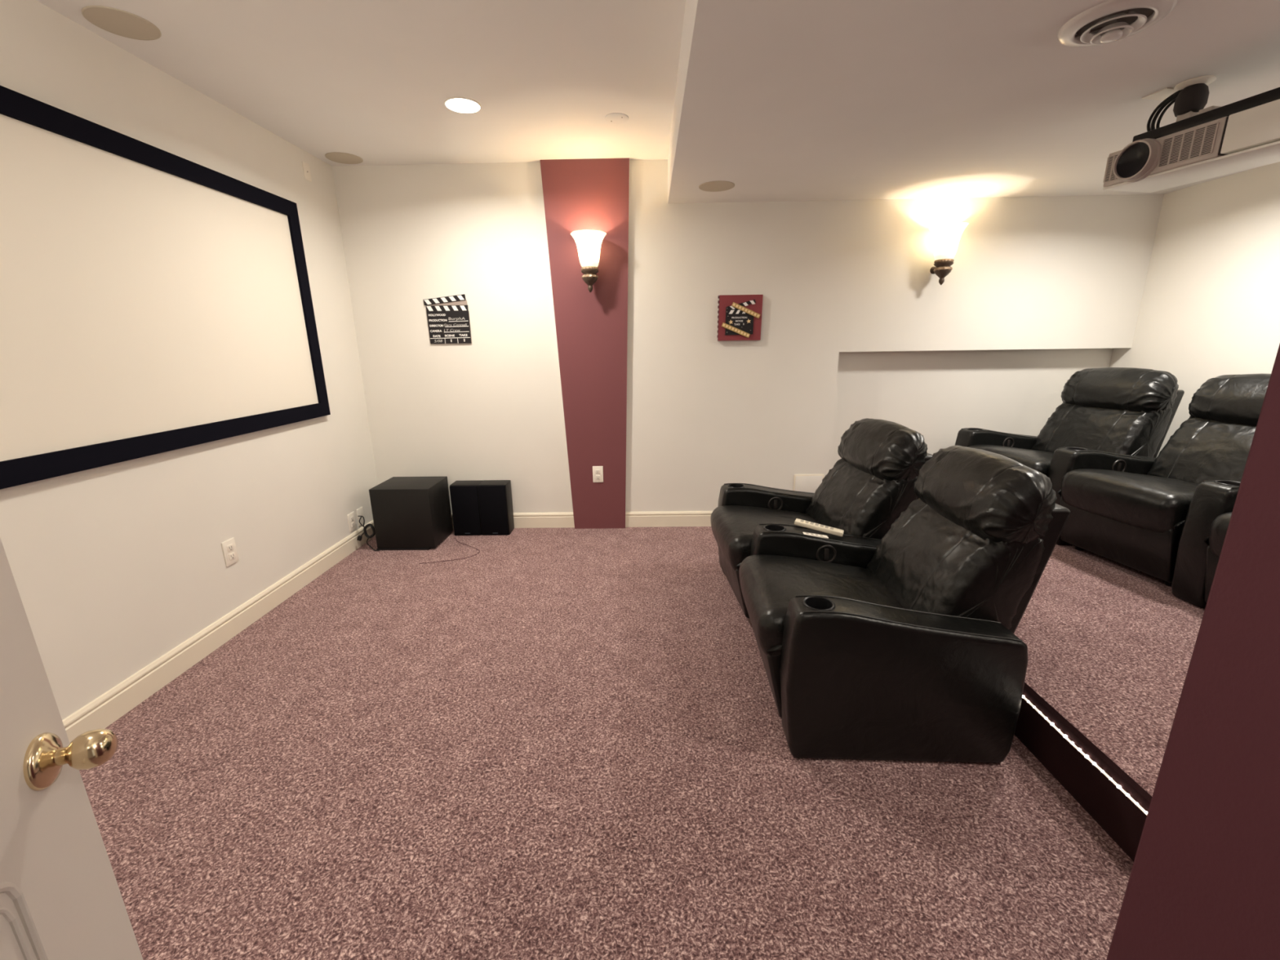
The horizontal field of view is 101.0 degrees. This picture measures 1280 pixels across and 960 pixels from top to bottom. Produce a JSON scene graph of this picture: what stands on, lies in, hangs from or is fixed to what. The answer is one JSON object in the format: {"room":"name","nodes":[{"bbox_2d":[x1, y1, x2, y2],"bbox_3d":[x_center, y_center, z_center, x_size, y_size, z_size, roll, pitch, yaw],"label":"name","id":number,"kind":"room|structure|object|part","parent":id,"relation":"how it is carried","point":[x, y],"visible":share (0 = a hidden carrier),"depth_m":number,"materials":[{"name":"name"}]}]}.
{"room":"home theater","nodes":[
{"label":"home theater","id":0,"kind":"room"},
{"bbox_2d":[0,537,142,959],"bbox_3d":[-0.542,0.217,0.300,0.099,2.020,0.707,-8,16,-24],"label":"door","id":1,"kind":"structure","parent":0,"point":[61,899],"depth_m":0.59,"materials":[{"name":"paint"}]},
{"bbox_3d":[-0.650,0.316,0.612,0.064,0.061,0.061,-8,16,-24],"label":"knob","id":2,"kind":"part","parent":1,"relation":"part of","materials":[{"name":"gold metal"}]},
{"bbox_2d":[0,0,377,719],"bbox_3d":[-1.990,-0.333,1.799,0.120,2.395,4.236,-1,15,1],"label":"wall","id":3,"kind":"structure","parent":0,"point":[114,567],"depth_m":2.16,"materials":[{"name":"paint"}]},
{"bbox_2d":[0,85,330,489],"bbox_3d":[-1.914,-0.704,2.068,0.029,1.167,2.046,-1,15,1],"label":"projection screen","id":4,"kind":"object","parent":3,"relation":"attached to","point":[153,300],"visible":1,"depth_m":1.99,"materials":[{"name":"white fabric"}]},
{"bbox_2d":[62,520,375,742],"bbox_3d":[-1.908,0.789,2.017,0.015,0.113,3.856,-1,15,1],"label":"baseboard","id":5,"kind":"structure","parent":3,"relation":"attached to","point":[110,706],"depth_m":2.26,"materials":[{"name":"paint"}]},
{"bbox_2d":[221,537,239,566],"bbox_3d":[-1.909,0.336,2.461,0.009,0.118,0.074,-1,15,1],"label":"wall outlet","id":6,"kind":"object","parent":3,"relation":"attached to","point":[229,549],"visible":1,"depth_m":2.45,"materials":[{"name":"white plastic"}]},
{"bbox_2d":[226,543,233,551],"bbox_3d":[-1.907,0.316,2.456,0.004,0.029,0.032,-1,15,1],"label":"receptacle","id":7,"kind":"object","parent":6,"relation":"attached to","point":[229,546],"depth_m":2.46,"materials":[{"name":"white plastic"}]},
{"bbox_2d":[228,551,235,559],"bbox_3d":[-1.906,0.356,2.466,0.004,0.029,0.032,-1,15,1],"label":"receptacle","id":8,"kind":"object","parent":6,"relation":"attached to","point":[231,554],"depth_m":2.46,"materials":[{"name":"white plastic"}]},
{"bbox_2d":[302,160,311,182],"bbox_3d":[-1.921,-1.779,3.046,0.008,0.092,0.062,-1,15,1],"label":"wall plate","id":9,"kind":"object","parent":3,"relation":"attached to","point":[306,168],"visible":1,"depth_m":3.04,"materials":[{"name":"white plastic"}]},
{"bbox_2d":[346,511,356,532],"bbox_3d":[-1.893,0.275,3.471,0.009,0.118,0.074,-1,15,1],"label":"wall outlet","id":10,"kind":"object","parent":3,"relation":"attached to","point":[351,518],"visible":1,"depth_m":3.46,"materials":[{"name":"white plastic"}]},
{"bbox_2d":[356,506,364,526],"bbox_3d":[-1.892,0.247,3.577,0.008,0.118,0.074,-1,15,1],"label":"wall plate","id":11,"kind":"object","parent":3,"relation":"attached to","point":[360,511],"visible":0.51,"depth_m":3.57,"materials":[{"name":"white plastic"}]},
{"bbox_2d":[79,526,1133,959],"bbox_3d":[0.663,1.009,1.450,5.410,0.100,5.516,-1,15,1],"label":"floor","id":12,"kind":"structure","parent":0,"point":[560,743],"depth_m":1.55,"materials":[{"name":"carpet"}]},
{"bbox_2d":[356,515,380,551],"bbox_3d":[-1.797,0.352,3.462,0.177,0.224,0.069,5,16,23],"label":"power cord","id":13,"kind":"object","parent":12,"relation":"on","point":[359,537],"visible":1,"depth_m":3.46,"materials":[{"name":"black plastic"}]},
{"bbox_2d":[368,475,453,550],"bbox_3d":[-1.542,0.219,3.587,0.388,0.416,0.338,-1,15,1],"label":"subwoofer","id":14,"kind":"object","parent":12,"relation":"on","point":[409,513],"visible":1,"depth_m":3.44,"materials":[{"name":"black wood"}]},
{"bbox_3d":[-1.560,0.415,3.636,0.346,0.012,0.333,-1,15,1],"label":"plate","id":15,"kind":"part","parent":14,"relation":"part of","materials":[{"name":"black plastic"}]},
{"bbox_2d":[418,537,479,564],"bbox_3d":[-1.199,0.455,3.472,0.322,0.004,0.462,-1,15,1],"label":"wire","id":16,"kind":"object","parent":12,"relation":"on","point":[455,537],"visible":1,"depth_m":3.31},
{"bbox_2d":[449,480,483,535],"bbox_3d":[-1.216,0.198,3.748,0.195,0.366,0.148,-1,15,1],"label":"speaker","id":17,"kind":"object","parent":12,"relation":"on","point":[464,500],"visible":0.95,"depth_m":3.68},
{"bbox_2d":[477,480,514,534],"bbox_3d":[-1.020,0.197,3.745,0.195,0.366,0.148,-1,15,1],"label":"speaker","id":18,"kind":"object","parent":12,"relation":"on","point":[495,504],"visible":1,"depth_m":3.68},
{"bbox_2d":[710,417,933,618],"bbox_3d":[0.839,0.156,2.697,0.913,0.919,0.699,-1,15,-3],"label":"recliner","id":19,"kind":"object","parent":12,"relation":"on","point":[866,490],"visible":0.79,"depth_m":2.52,"materials":[{"name":"black leather"}]},
{"bbox_3d":[0.474,0.461,2.701,0.091,0.263,0.537,-1,15,-3],"label":"footrest panel","id":20,"kind":"part","parent":19,"relation":"part of","materials":[{"name":"black leather"}]},
{"bbox_2d":[710,505,819,571],"bbox_3d":[0.722,0.277,2.666,0.671,0.203,0.562,-1,15,-3],"label":"seat cushion","id":21,"kind":"object","parent":19,"relation":"on","point":[733,526],"depth_m":2.64,"materials":[{"name":"black leather"}]},
{"bbox_3d":[0.801,0.278,3.022,0.710,0.521,0.128,-1,15,-3],"label":"arm","id":22,"kind":"part","parent":19,"relation":"part of","materials":[{"name":"black leather"}]},
{"bbox_3d":[0.748,0.133,2.916,0.085,0.085,0.010,-1,15,-3],"label":"recline handle","id":23,"kind":"part","parent":19,"relation":"part of","materials":[{"name":"plastic"}]},
{"bbox_2d":[805,458,917,539],"bbox_3d":[1.090,0.093,2.637,0.361,0.443,0.572,-1,15,-3],"label":"cushion","id":24,"kind":"object","parent":19,"relation":"on","point":[858,497],"depth_m":2.43,"materials":[{"name":"black leather"}]},
{"bbox_2d":[837,417,927,480],"bbox_3d":[1.168,-0.154,2.577,0.227,0.267,0.590,-1,15,-3],"label":"cushion","id":25,"kind":"object","parent":19,"relation":"on","point":[870,449],"depth_m":2.42,"materials":[{"name":"black leather"}]},
{"bbox_2d":[738,444,1070,763],"bbox_3d":[0.851,0.351,1.945,0.913,0.919,0.808,0,15,3],"label":"recliner","id":26,"kind":"object","parent":12,"relation":"on","point":[903,645],"visible":1,"depth_m":1.64,"materials":[{"name":"black leather"}]},
{"bbox_3d":[0.484,0.633,2.037,0.091,0.263,0.537,0,15,3],"label":"footrest panel","id":27,"kind":"part","parent":26,"relation":"part of","materials":[{"name":"black leather"}]},
{"bbox_3d":[0.844,0.458,2.325,0.710,0.521,0.128,0,15,3],"label":"arm","id":28,"kind":"part","parent":26,"relation":"part of","materials":[{"name":"black leather"}]},
{"bbox_2d":[803,532,828,538],"bbox_3d":[0.744,0.235,2.239,0.103,0.020,0.030,0,15,4],"label":"remote control","id":29,"kind":"object","parent":26,"relation":"on","point":[824,536],"visible":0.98,"depth_m":2.23,"materials":[{"name":"white plastic"}]},
{"bbox_2d":[794,518,844,536],"bbox_3d":[0.776,0.206,2.290,0.203,0.047,0.042,6,16,24],"label":"remote control","id":30,"kind":"object","parent":26,"relation":"on","point":[816,526],"visible":1,"depth_m":2.27,"materials":[{"name":"white plastic"}]},
{"bbox_2d":[738,555,905,656],"bbox_3d":[0.731,0.456,1.978,0.671,0.203,0.562,0,15,3],"label":"seat cushion","id":31,"kind":"object","parent":26,"relation":"on","point":[768,583],"depth_m":1.95,"materials":[{"name":"black leather"}]},
{"bbox_3d":[0.784,0.312,2.224,0.085,0.085,0.010,0,15,3],"label":"recline handle","id":32,"kind":"part","parent":26,"relation":"part of","materials":[{"name":"plastic"}]},
{"bbox_3d":[0.811,0.629,1.667,0.710,0.521,0.128,0,15,3],"label":"arm","id":33,"kind":"part","parent":26,"relation":"part of","materials":[{"name":"black leather"}]},
{"bbox_2d":[866,497,1044,629],"bbox_3d":[1.100,0.281,1.914,0.361,0.443,0.572,0,15,3],"label":"cushion","id":34,"kind":"object","parent":26,"relation":"on","point":[941,557],"depth_m":1.69,"materials":[{"name":"black leather"}]},
{"bbox_2d":[914,444,1057,543],"bbox_3d":[1.177,0.035,1.846,0.227,0.267,0.590,0,15,3],"label":"cushion","id":35,"kind":"object","parent":26,"relation":"on","point":[968,495],"depth_m":1.69,"materials":[{"name":"black leather"}]},
{"bbox_2d":[1013,544,1205,861],"bbox_3d":[2.265,0.589,2.383,1.989,0.200,3.216,-1,15,1],"label":"platform","id":36,"kind":"object","parent":12,"relation":"on","point":[1110,645],"visible":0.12,"depth_m":1.76,"materials":[{"name":"carpet"}]},
{"bbox_2d":[955,367,1184,476],"bbox_3d":[2.533,-0.219,3.254,0.913,0.919,0.699,-3,15,-10],"label":"recliner","id":37,"kind":"object","parent":36,"relation":"on","point":[1123,411],"visible":0.58,"depth_m":3.10,"materials":[{"name":"black leather"}]},
{"bbox_3d":[2.457,-0.095,3.571,0.710,0.521,0.128,-3,15,-10],"label":"arm","id":38,"kind":"part","parent":37,"relation":"part of","materials":[{"name":"black leather"}]},
{"bbox_3d":[2.413,-0.238,3.459,0.085,0.085,0.010,-3,15,-10],"label":"recline handle","id":39,"kind":"part","parent":37,"relation":"part of","materials":[{"name":"plastic"}]},
{"bbox_2d":[968,444,1053,476],"bbox_3d":[2.425,-0.095,3.208,0.671,0.203,0.562,-3,15,-10],"label":"seat cushion","id":40,"kind":"object","parent":37,"relation":"on","point":[1038,458],"depth_m":3.09,"materials":[{"name":"black leather"}]},
{"bbox_2d":[1031,402,1172,457],"bbox_3d":[2.788,-0.291,3.229,0.361,0.443,0.572,-3,15,-10],"label":"cushion","id":41,"kind":"object","parent":37,"relation":"on","point":[1131,428],"depth_m":3.07,"materials":[{"name":"black leather"}]},
{"bbox_2d":[1061,367,1178,412],"bbox_3d":[2.864,-0.542,3.179,0.227,0.267,0.590,-3,15,-10],"label":"cushion","id":42,"kind":"object","parent":37,"relation":"on","point":[1104,389],"depth_m":3.08,"materials":[{"name":"black leather"}]},
{"bbox_2d":[1022,694,1147,815],"bbox_3d":[1.261,0.587,2.202,0.011,0.014,2.400,-1,15,1],"label":"light","id":43,"kind":"object","parent":36,"relation":"attached to","point":[1065,736],"visible":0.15,"depth_m":1.47,"materials":[{"name":"beige plastic"}]},
{"bbox_2d":[1047,373,1271,586],"bbox_3d":[2.646,-0.048,2.586,0.913,0.919,0.699,-3,15,-8],"label":"recliner","id":44,"kind":"object","parent":36,"relation":"on","point":[1131,511],"visible":0.76,"depth_m":2.56,"materials":[{"name":"black leather"}]},
{"bbox_3d":[2.582,0.076,2.906,0.710,0.521,0.128,-3,15,-8],"label":"arm","id":45,"kind":"part","parent":44,"relation":"part of","materials":[{"name":"black leather"}]},
{"bbox_3d":[2.535,-0.068,2.796,0.085,0.085,0.010,-3,15,-8],"label":"recline handle","id":46,"kind":"part","parent":44,"relation":"part of","materials":[{"name":"plastic"}]},
{"bbox_3d":[2.290,0.266,2.557,0.091,0.263,0.537,-3,15,-8],"label":"footrest panel","id":47,"kind":"part","parent":44,"relation":"part of","materials":[{"name":"black leather"}]},
{"bbox_2d":[1057,468,1198,533],"bbox_3d":[2.535,0.076,2.545,0.671,0.203,0.562,-3,15,-8],"label":"seat cushion","id":48,"kind":"object","parent":44,"relation":"on","point":[1140,500],"depth_m":2.47,"materials":[{"name":"black leather"}]},
{"bbox_2d":[1146,416,1256,484],"bbox_3d":[2.901,-0.116,2.550,0.361,0.443,0.572,-3,15,-8],"label":"cushion","id":49,"kind":"object","parent":44,"relation":"on","point":[1203,448],"depth_m":2.60,"materials":[{"name":"black leather"}]},
{"bbox_2d":[1188,373,1271,426],"bbox_3d":[2.978,-0.366,2.497,0.227,0.267,0.590,-3,15,-8],"label":"cushion","id":50,"kind":"object","parent":44,"relation":"on","point":[1224,400],"depth_m":2.58,"materials":[{"name":"black leather"}]},
{"bbox_2d":[1171,480,1240,608],"bbox_3d":[2.678,0.151,1.818,0.914,0.919,0.808,-2,15,-3],"label":"recliner","id":51,"kind":"object","parent":36,"relation":"on","point":[1211,508],"visible":0.4,"depth_m":2.15,"materials":[{"name":"black leather"}]},
{"bbox_3d":[2.311,0.443,1.872,0.091,0.263,0.537,-2,15,-3],"label":"footrest panel","id":52,"kind":"part","parent":51,"relation":"part of","materials":[{"name":"black leather"}]},
{"bbox_2d":[1204,511,1231,557],"bbox_3d":[2.558,0.259,1.839,0.671,0.203,0.562,-2,15,-3],"label":"seat cushion","id":53,"kind":"object","parent":51,"relation":"on","point":[1215,540],"depth_m":2.04,"materials":[{"name":"black leather"}]},
{"bbox_2d":[36,0,1279,203],"bbox_3d":[0.628,-1.263,0.726,5.410,0.367,5.256,-1,15,1],"label":"ceiling","id":54,"kind":"structure","parent":0,"point":[777,100],"depth_m":2.01,"materials":[{"name":"paint"}]},
{"bbox_2d":[81,5,161,39],"bbox_3d":[-1.790,-1.578,1.827,0.200,0.004,0.200,-1,15,1],"label":"ceiling speaker","id":55,"kind":"object","parent":54,"relation":"attached to","point":[119,22],"visible":1,"depth_m":1.82},
{"bbox_2d":[324,151,363,164],"bbox_3d":[-1.768,-1.924,3.157,0.200,0.004,0.200,-1,15,1],"label":"ceiling speaker","id":56,"kind":"object","parent":54,"relation":"attached to","point":[341,157],"visible":1,"depth_m":3.15},
{"bbox_2d":[444,97,480,113],"bbox_3d":[-0.833,-1.760,2.480,0.164,0.008,0.164,-1,15,1],"label":"recessed light","id":57,"kind":"object","parent":54,"relation":"in","point":[460,104],"visible":1,"depth_m":2.47,"materials":[{"name":"white plastic"}]},
{"bbox_2d":[604,112,628,123],"bbox_3d":[-0.117,-1.814,2.651,0.120,0.008,0.120,-1,15,1],"label":"junction cover","id":58,"kind":"object","parent":54,"relation":"attached to","point":[615,117],"visible":1,"depth_m":2.64,"materials":[{"name":"paint"}]},
{"bbox_2d":[698,180,734,191],"bbox_3d":[0.432,-1.651,2.969,0.200,0.004,0.200,-1,15,1],"label":"ceiling speaker","id":59,"kind":"object","parent":54,"relation":"attached to","point":[718,185],"visible":1,"depth_m":2.96},
{"bbox_2d":[1057,0,1177,47],"bbox_3d":[1.313,-1.250,1.468,0.250,0.050,0.250,-1,15,1],"label":"ceiling vent","id":60,"kind":"object","parent":54,"relation":"in","point":[1109,21],"visible":1,"depth_m":1.44,"materials":[{"name":"metal"}]},
{"bbox_2d":[1102,75,1279,192],"bbox_3d":[1.933,-1.192,1.724,0.278,0.308,0.600,-4,15,-12],"label":"projector","id":61,"kind":"object","parent":54,"relation":"hanging from","point":[1202,144],"visible":1,"depth_m":1.78,"materials":[{"name":"silver metal"}]},
{"bbox_2d":[1102,154,1118,182],"bbox_3d":[1.776,-1.169,1.973,0.006,0.087,0.064,-4,15,-12],"label":"vent grille","id":62,"kind":"object","parent":61,"relation":"attached to","point":[1109,177],"depth_m":1.99,"materials":[{"name":"white plastic"}]},
{"bbox_3d":[1.772,-1.145,1.891,0.015,0.109,0.109,-4,15,-12],"label":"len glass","id":63,"kind":"part","parent":61,"relation":"part of","materials":[{"name":"black glass"}]},
{"bbox_2d":[1156,122,1219,168],"bbox_3d":[1.825,-1.114,1.761,0.006,0.087,0.154,-4,15,-12],"label":"vent grille","id":64,"kind":"object","parent":61,"relation":"attached to","point":[1198,142],"depth_m":1.76,"materials":[{"name":"white plastic"}]},
{"bbox_3d":[1.982,-1.071,1.587,0.236,0.109,0.220,-4,15,-12],"label":"white panel","id":65,"kind":"part","parent":61,"relation":"part of","materials":[{"name":"white plastic"}]},
{"bbox_2d":[332,159,1164,513],"bbox_3d":[0.680,-0.859,3.679,5.170,2.395,0.260,-1,15,1],"label":"wall","id":66,"kind":"structure","parent":0,"point":[857,325],"depth_m":3.49,"materials":[{"name":"paint"}]},
{"bbox_2d":[423,293,471,343],"bbox_3d":[-1.280,-1.069,3.512,0.293,0.313,0.012,-1,15,1],"label":"clapperboard","id":67,"kind":"object","parent":66,"relation":"attached to","point":[447,317],"visible":1,"depth_m":3.51,"materials":[{"name":"black wood"}]},
{"bbox_3d":[-1.261,-1.170,3.488,0.241,0.035,0.007,-1,15,1],"label":"plate","id":68,"kind":"part","parent":67,"relation":"part of","materials":[{"name":"wood"}]},
{"bbox_2d":[451,511,712,528],"bbox_3d":[-0.292,0.290,3.849,3.166,0.113,0.015,-1,15,1],"label":"baseboard","id":69,"kind":"structure","parent":66,"relation":"attached to","point":[666,518],"depth_m":3.84,"materials":[{"name":"paint"}]},
{"bbox_2d":[540,158,629,528],"bbox_3d":[-0.322,-0.811,3.551,0.548,2.395,0.040,-1,15,1],"label":"pilaster","id":70,"kind":"object","parent":66,"relation":"attached to","point":[590,193],"visible":1,"depth_m":3.48,"materials":[{"name":"red paint"}]},
{"bbox_2d":[570,229,606,292],"bbox_3d":[-0.313,-1.344,3.276,0.221,0.344,0.222,-1,15,1],"label":"wall sconce","id":71,"kind":"object","parent":70,"relation":"attached to","point":[588,242],"visible":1,"depth_m":3.21,"materials":[{"name":"white glass"}]},
{"bbox_3d":[-0.314,-1.415,3.257,0.212,0.197,0.212,5,16,23],"label":"lamp shade","id":72,"kind":"part","parent":71,"relation":"part of","materials":[{"name":"white glass"}]},
{"bbox_3d":[-0.312,-1.242,3.302,0.110,0.133,0.110,-1,15,1],"label":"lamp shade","id":73,"kind":"part","parent":71,"relation":"part of","materials":[{"name":"brown metal"}]},
{"bbox_2d":[592,466,603,482],"bbox_3d":[-0.297,-0.040,3.725,0.074,0.118,0.009,-1,15,1],"label":"wall outlet","id":74,"kind":"object","parent":70,"relation":"attached to","point":[597,471],"visible":1,"depth_m":3.72,"materials":[{"name":"white plastic"}]},
{"bbox_2d":[716,294,763,340],"bbox_3d":[0.656,-1.065,3.470,0.288,0.286,0.044,-1,15,1],"label":"wall plaque","id":75,"kind":"object","parent":66,"relation":"attached to","point":[740,316],"visible":1,"depth_m":3.46,"materials":[{"name":"red wood"}]},
{"bbox_2d":[793,474,823,493],"bbox_3d":[1.202,0.057,3.772,0.210,0.200,0.008,-1,15,1],"label":"access panel","id":76,"kind":"object","parent":66,"relation":"attached to","point":[802,482],"visible":0.55,"depth_m":3.76,"materials":[{"name":"paint"}]},
{"bbox_2d":[928,222,968,284],"bbox_3d":[1.890,-1.391,3.276,0.221,0.344,0.222,-1,15,1],"label":"wall sconce","id":77,"kind":"object","parent":66,"relation":"attached to","point":[946,237],"visible":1,"depth_m":3.22,"materials":[{"name":"white glass"}]},
{"bbox_3d":[1.891,-1.289,3.301,0.110,0.133,0.110,-1,15,1],"label":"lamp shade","id":78,"kind":"part","parent":77,"relation":"part of","materials":[{"name":"brown metal"}]},
{"bbox_3d":[1.889,-1.462,3.256,0.212,0.197,0.212,5,16,23],"label":"lamp shade","id":79,"kind":"part","parent":77,"relation":"part of","materials":[{"name":"white glass"}]},
{"bbox_2d":[1106,343,1279,959],"bbox_3d":[2.002,0.166,0.150,2.674,2.148,0.900,-1,15,1],"label":"wall","id":80,"kind":"structure","parent":0,"point":[1203,883],"depth_m":0.60,"materials":[{"name":"red paint"}]},
{"bbox_2d":[1109,161,1279,457],"bbox_3d":[3.304,-0.484,2.090,0.120,2.395,3.456,-1,15,1],"label":"wall","id":81,"kind":"structure","parent":0,"point":[1210,308],"depth_m":2.99,"materials":[{"name":"paint"}]}
]}

